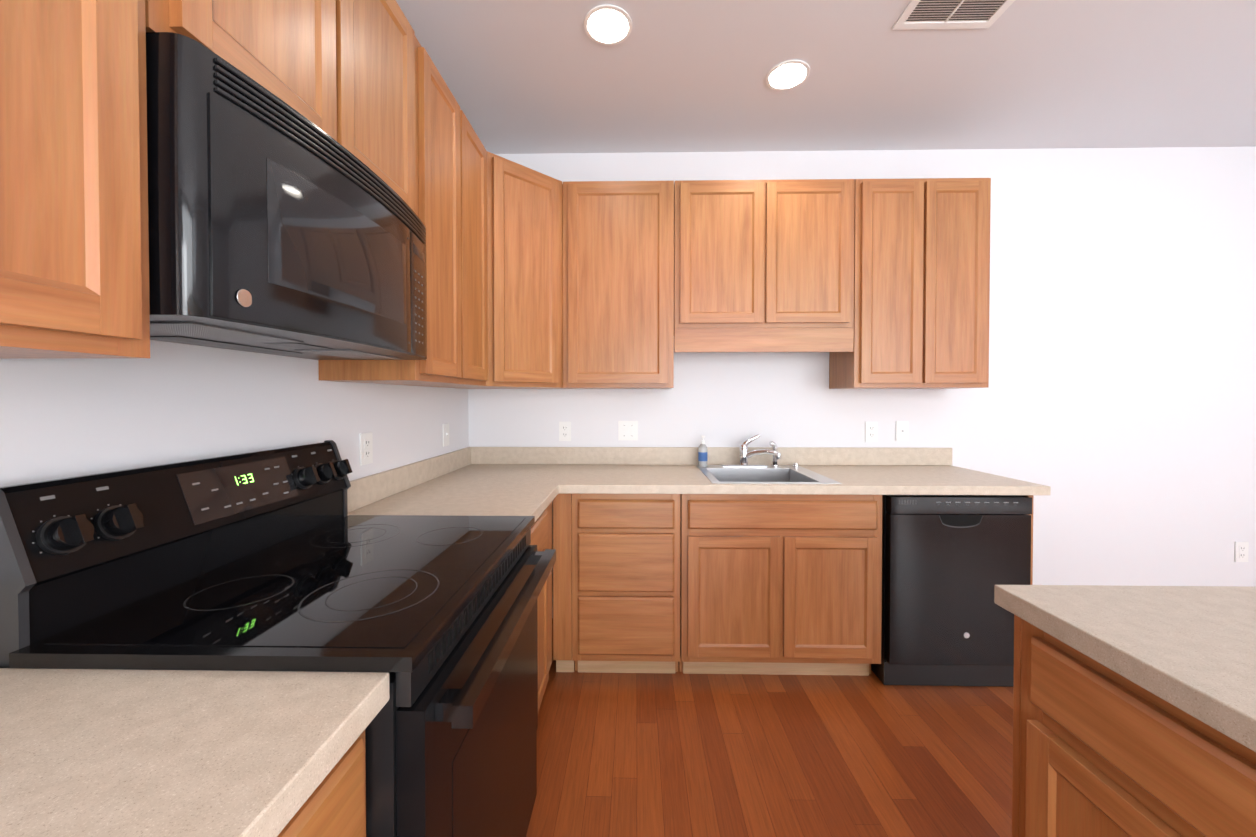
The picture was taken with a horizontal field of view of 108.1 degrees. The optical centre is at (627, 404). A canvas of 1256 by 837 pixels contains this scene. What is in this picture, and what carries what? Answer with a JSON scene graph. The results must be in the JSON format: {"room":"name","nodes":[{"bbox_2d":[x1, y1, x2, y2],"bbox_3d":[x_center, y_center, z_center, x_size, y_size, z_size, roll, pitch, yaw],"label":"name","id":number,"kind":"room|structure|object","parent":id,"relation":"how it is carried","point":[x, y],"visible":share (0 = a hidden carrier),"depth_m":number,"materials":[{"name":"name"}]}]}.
{"room":"kitchen","nodes":[
{"label":"kitchen","id":0,"kind":"room"},
{"bbox_2d":[0,340,468,486],"bbox_3d":[-1.063,-0.061,-0.464,0.120,2.740,6.320,0,1,1],"label":"wall","id":1,"kind":"structure","parent":0,"point":[168,402],"depth_m":1.02,"materials":[{"name":"white paint"}]},
{"bbox_2d":[0,0,149,358],"bbox_3d":[-0.826,-0.594,0.179,0.325,1.070,0.920,0,1,1],"label":"upper cabinet","id":2,"kind":"object","parent":1,"relation":"attached to","point":[74,258],"visible":1,"depth_m":0.55,"materials":[{"name":"brown wood"}]},
{"bbox_2d":[145,0,415,213],"bbox_3d":[-0.811,-0.839,1.022,0.325,0.603,0.764,0,1,1],"label":"upper cabinet","id":3,"kind":"object","parent":1,"relation":"attached to","point":[342,72],"visible":0.48,"depth_m":1.00,"materials":[{"name":"brown wood"}]},
{"bbox_2d":[146,32,426,359],"bbox_3d":[-0.775,-0.332,1.028,0.394,0.403,0.756,0,1,1],"label":"microwave","id":4,"kind":"object","parent":3,"relation":"attached to","point":[277,226],"visible":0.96,"depth_m":0.77,"materials":[{"name":"black"}]},
{"bbox_2d":[360,432,372,465],"bbox_3d":[-0.958,0.161,1.668,0.008,0.115,0.070,0,1,1],"label":"electrical outlet","id":5,"kind":"object","parent":1,"relation":"attached to","point":[366,448],"visible":1,"depth_m":1.66,"materials":[{"name":"white plastic"}]},
{"bbox_2d":[318,36,487,385],"bbox_3d":[-0.798,-0.615,1.742,0.325,1.070,0.662,0,1,1],"label":"upper cabinet","id":6,"kind":"object","parent":1,"relation":"attached to","point":[451,176],"visible":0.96,"depth_m":1.62,"materials":[{"name":"brown wood"}]},
{"bbox_2d":[443,423,448,445],"bbox_3d":[-0.942,0.157,2.368,0.016,0.115,0.070,0,1,1],"label":"switch plate","id":7,"kind":"object","parent":1,"relation":"attached to","point":[445,434],"visible":1,"depth_m":2.36,"materials":[{"name":"white plastic"}]},
{"bbox_2d":[526,618,1012,836],"bbox_3d":[1.798,1.359,-0.437,5.840,0.100,6.440,0,1,1],"label":"floor","id":8,"kind":"structure","parent":0,"point":[678,754],"depth_m":1.65,"materials":[{"name":"brown wood"}]},
{"bbox_2d":[0,440,555,836],"bbox_3d":[-0.586,0.702,1.038,0.723,1.174,0.774,0,1,1],"label":"range","id":9,"kind":"object","parent":8,"relation":"on","point":[279,559],"visible":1,"depth_m":0.81,"materials":[{"name":"black metal"}]},
{"bbox_2d":[277,730,365,836],"bbox_3d":[-0.669,0.862,0.282,0.620,0.875,0.750,0,1,1],"label":"base cabinet","id":10,"kind":"object","parent":8,"relation":"on","point":[334,804],"visible":0.19,"depth_m":0.56,"materials":[{"name":"brown wood"}]},
{"bbox_2d":[0,668,389,836],"bbox_3d":[-0.672,0.358,-0.107,0.643,0.142,1.516,0,1,1],"label":"countertop","id":11,"kind":"structure","parent":10,"relation":"on","point":[160,753],"depth_m":0.51,"materials":[{"name":"laminate"}]},
{"bbox_2d":[530,502,551,711],"bbox_3d":[-0.642,0.842,1.756,0.620,0.875,0.660,0,1,1],"label":"base cabinet","id":12,"kind":"object","parent":8,"relation":"on","point":[541,533],"visible":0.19,"depth_m":1.82,"materials":[{"name":"brown wood"}]},
{"bbox_2d":[347,459,563,520],"bbox_3d":[-0.638,0.333,1.731,0.646,0.142,0.626,0,1,1],"label":"countertop","id":13,"kind":"structure","parent":12,"relation":"on","point":[437,487],"depth_m":1.88,"materials":[{"name":"laminate"}]},
{"bbox_2d":[553,494,573,671],"bbox_3d":[-0.300,0.837,2.129,0.086,0.875,0.086,0,1,1],"label":"base cabinet","id":14,"kind":"object","parent":8,"relation":"on","point":[562,583],"visible":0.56,"depth_m":2.09,"materials":[{"name":"brown wood"}]},
{"bbox_2d":[572,494,679,672],"bbox_3d":[-0.004,0.834,2.370,0.495,0.875,0.620,0,1,1],"label":"base cabinet","id":15,"kind":"object","parent":8,"relation":"on","point":[625,583],"visible":0.81,"depth_m":2.06,"materials":[{"name":"brown wood"}]},
{"bbox_2d":[678,494,881,675],"bbox_3d":[0.701,0.834,2.357,0.905,0.875,0.620,0,1,1],"label":"base cabinet","id":16,"kind":"object","parent":8,"relation":"on","point":[780,584],"visible":0.83,"depth_m":2.05,"materials":[{"name":"brown wood"}]},
{"bbox_2d":[428,447,1050,494],"bbox_3d":[0.460,0.325,2.349,2.818,0.142,0.648,0,1,1],"label":"countertop","id":17,"kind":"structure","parent":16,"relation":"on","point":[587,470],"depth_m":2.42,"materials":[{"name":"laminate"}]},
{"bbox_2d":[721,434,780,466],"bbox_3d":[0.678,0.257,2.522,0.301,0.184,0.141,0,1,1],"label":"faucet","id":18,"kind":"object","parent":17,"relation":"on","point":[744,454],"visible":1,"depth_m":2.54,"materials":[{"name":"silver metal"}]},
{"bbox_2d":[696,465,841,483],"bbox_3d":[0.681,0.439,2.347,0.585,0.174,0.562,0,1,1],"label":"sink","id":19,"kind":"object","parent":17,"relation":"in","point":[768,474],"visible":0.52,"depth_m":2.50,"materials":[{"name":"silver metal"}]},
{"bbox_2d":[698,436,707,466],"bbox_3d":[0.425,0.262,2.583,0.053,0.172,0.056,0,1,1],"label":"soap bottle","id":20,"kind":"object","parent":19,"relation":"on","point":[702,455],"visible":1,"depth_m":2.56,"materials":[{"name":"white plastic"}]},
{"bbox_2d":[769,441,778,466],"bbox_3d":[0.820,0.275,2.560,0.056,0.147,0.044,0,1,1],"label":"sprayer","id":21,"kind":"object","parent":19,"relation":"on","point":[774,448],"visible":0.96,"depth_m":2.55,"materials":[{"name":"silver metal"}]},
{"bbox_2d":[871,495,1031,686],"bbox_3d":[1.482,0.838,2.334,0.630,0.868,0.633,0,1,1],"label":"dishwasher","id":22,"kind":"object","parent":8,"relation":"on","point":[949,562],"visible":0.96,"depth_m":2.02,"materials":[{"name":"black metal"}]},
{"bbox_2d":[1012,615,1021,836],"bbox_3d":[1.083,0.870,-0.276,0.620,0.875,2.427,0,1,1],"label":"base cabinet","id":23,"kind":"object","parent":8,"relation":"on","point":[1016,725],"visible":0.15,"depth_m":0.93,"materials":[{"name":"brown wood"}]},
{"bbox_2d":[994,585,1255,751],"bbox_3d":[1.280,0.412,-0.350,1.080,0.040,2.580,0,1,1],"label":"countertop","id":24,"kind":"structure","parent":23,"relation":"on","point":[1190,650],"depth_m":0.75,"materials":[{"name":"laminate"}]},
{"bbox_2d":[1024,495,1033,584],"bbox_3d":[1.813,0.834,2.350,0.024,0.875,0.606,0,1,1],"label":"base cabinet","id":25,"kind":"object","parent":8,"relation":"on","point":[1032,496],"depth_m":2.04,"materials":[{"name":"brown wood"}]},
{"bbox_2d":[1019,619,1255,836],"bbox_3d":[1.077,0.859,0.520,0.620,0.875,0.800,0,1,1],"label":"base cabinet","id":26,"kind":"object","parent":8,"relation":"on","point":[1105,751],"visible":0.71,"depth_m":0.73,"materials":[{"name":"brown wood"}]},
{"bbox_2d":[396,0,1255,153],"bbox_3d":[1.798,-1.481,-0.475,5.840,0.100,6.440,0,1,1],"label":"ceiling","id":27,"kind":"structure","parent":0,"point":[533,76],"depth_m":2.02,"materials":[{"name":"white paint"}]},
{"bbox_2d":[584,4,631,44],"bbox_3d":[-0.077,-1.456,1.750,0.186,0.008,0.186,0,1,1],"label":"recessed light","id":28,"kind":"object","parent":27,"relation":"in","point":[607,24],"visible":1,"depth_m":1.74,"materials":[{"name":"white plastic"}]},
{"bbox_2d":[766,60,809,90],"bbox_3d":[0.708,-1.460,2.021,0.186,0.008,0.186,0,1,1],"label":"recessed light","id":29,"kind":"object","parent":27,"relation":"in","point":[787,75],"visible":1,"depth_m":2.01,"materials":[{"name":"white plastic"}]},
{"bbox_2d":[892,0,1014,29],"bbox_3d":[1.207,-1.456,1.667,0.370,0.006,0.190,0,1,1],"label":"ceiling vent","id":30,"kind":"object","parent":27,"relation":"in","point":[946,14],"visible":1,"depth_m":1.70,"materials":[{"name":"white plastic"}]},
{"bbox_2d":[468,146,1255,617],"bbox_3d":[1.856,-0.103,2.704,5.840,2.740,0.120,0,1,1],"label":"wall","id":31,"kind":"structure","parent":0,"point":[1112,406],"depth_m":2.63,"materials":[{"name":"white paint"}]},
{"bbox_2d":[425,151,568,388],"bbox_3d":[-0.645,-0.624,2.376,0.608,1.070,0.608,0,1,1],"label":"upper cabinet","id":32,"kind":"object","parent":31,"relation":"attached to","point":[525,266],"visible":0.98,"depth_m":2.20,"materials":[{"name":"brown wood"}]},
{"bbox_2d":[559,422,570,440],"bbox_3d":[-0.371,0.157,2.682,0.070,0.115,0.008,0,1,1],"label":"electrical outlet","id":33,"kind":"object","parent":31,"relation":"attached to","point":[564,431],"visible":1,"depth_m":2.68,"materials":[{"name":"white plastic"}]},
{"bbox_2d":[563,181,673,388],"bbox_3d":[-0.048,-0.625,2.507,0.576,1.070,0.325,0,1,1],"label":"upper cabinet","id":34,"kind":"object","parent":31,"relation":"attached to","point":[618,284],"visible":1,"depth_m":2.35,"materials":[{"name":"brown wood"}]},
{"bbox_2d":[618,421,637,439],"bbox_3d":[0.001,0.152,2.671,0.115,0.115,0.016,0,1,1],"label":"switch plate","id":35,"kind":"object","parent":31,"relation":"attached to","point":[627,430],"visible":1,"depth_m":2.67,"materials":[{"name":"white plastic"}]},
{"bbox_2d":[674,179,854,351],"bbox_3d":[0.705,-0.718,2.492,0.922,0.885,0.325,0,1,1],"label":"upper cabinet","id":36,"kind":"object","parent":31,"relation":"attached to","point":[763,265],"visible":0.98,"depth_m":2.34,"materials":[{"name":"brown wood"}]},
{"bbox_2d":[865,422,877,441],"bbox_3d":[1.417,0.158,2.649,0.070,0.115,0.008,0,1,1],"label":"electrical outlet","id":37,"kind":"object","parent":31,"relation":"attached to","point":[871,431],"visible":1,"depth_m":2.65,"materials":[{"name":"white plastic"}]},
{"bbox_2d":[896,421,907,440],"bbox_3d":[1.594,0.153,2.643,0.070,0.115,0.014,0,1,1],"label":"light switch","id":38,"kind":"object","parent":31,"relation":"attached to","point":[901,430],"visible":1,"depth_m":2.64,"materials":[{"name":"white plastic"}]},
{"bbox_2d":[829,178,990,388],"bbox_3d":[1.512,-0.625,2.478,0.685,1.070,0.325,0,1,1],"label":"upper cabinet","id":39,"kind":"object","parent":31,"relation":"attached to","point":[921,279],"visible":0.92,"depth_m":2.32,"materials":[{"name":"brown wood"}]},
{"bbox_2d":[1235,542,1248,561],"bbox_3d":[3.534,0.848,2.620,0.070,0.115,0.008,0,1,1],"label":"electrical outlet","id":40,"kind":"object","parent":31,"relation":"attached to","point":[1241,551],"visible":1,"depth_m":2.62,"materials":[{"name":"white plastic"}]}
]}

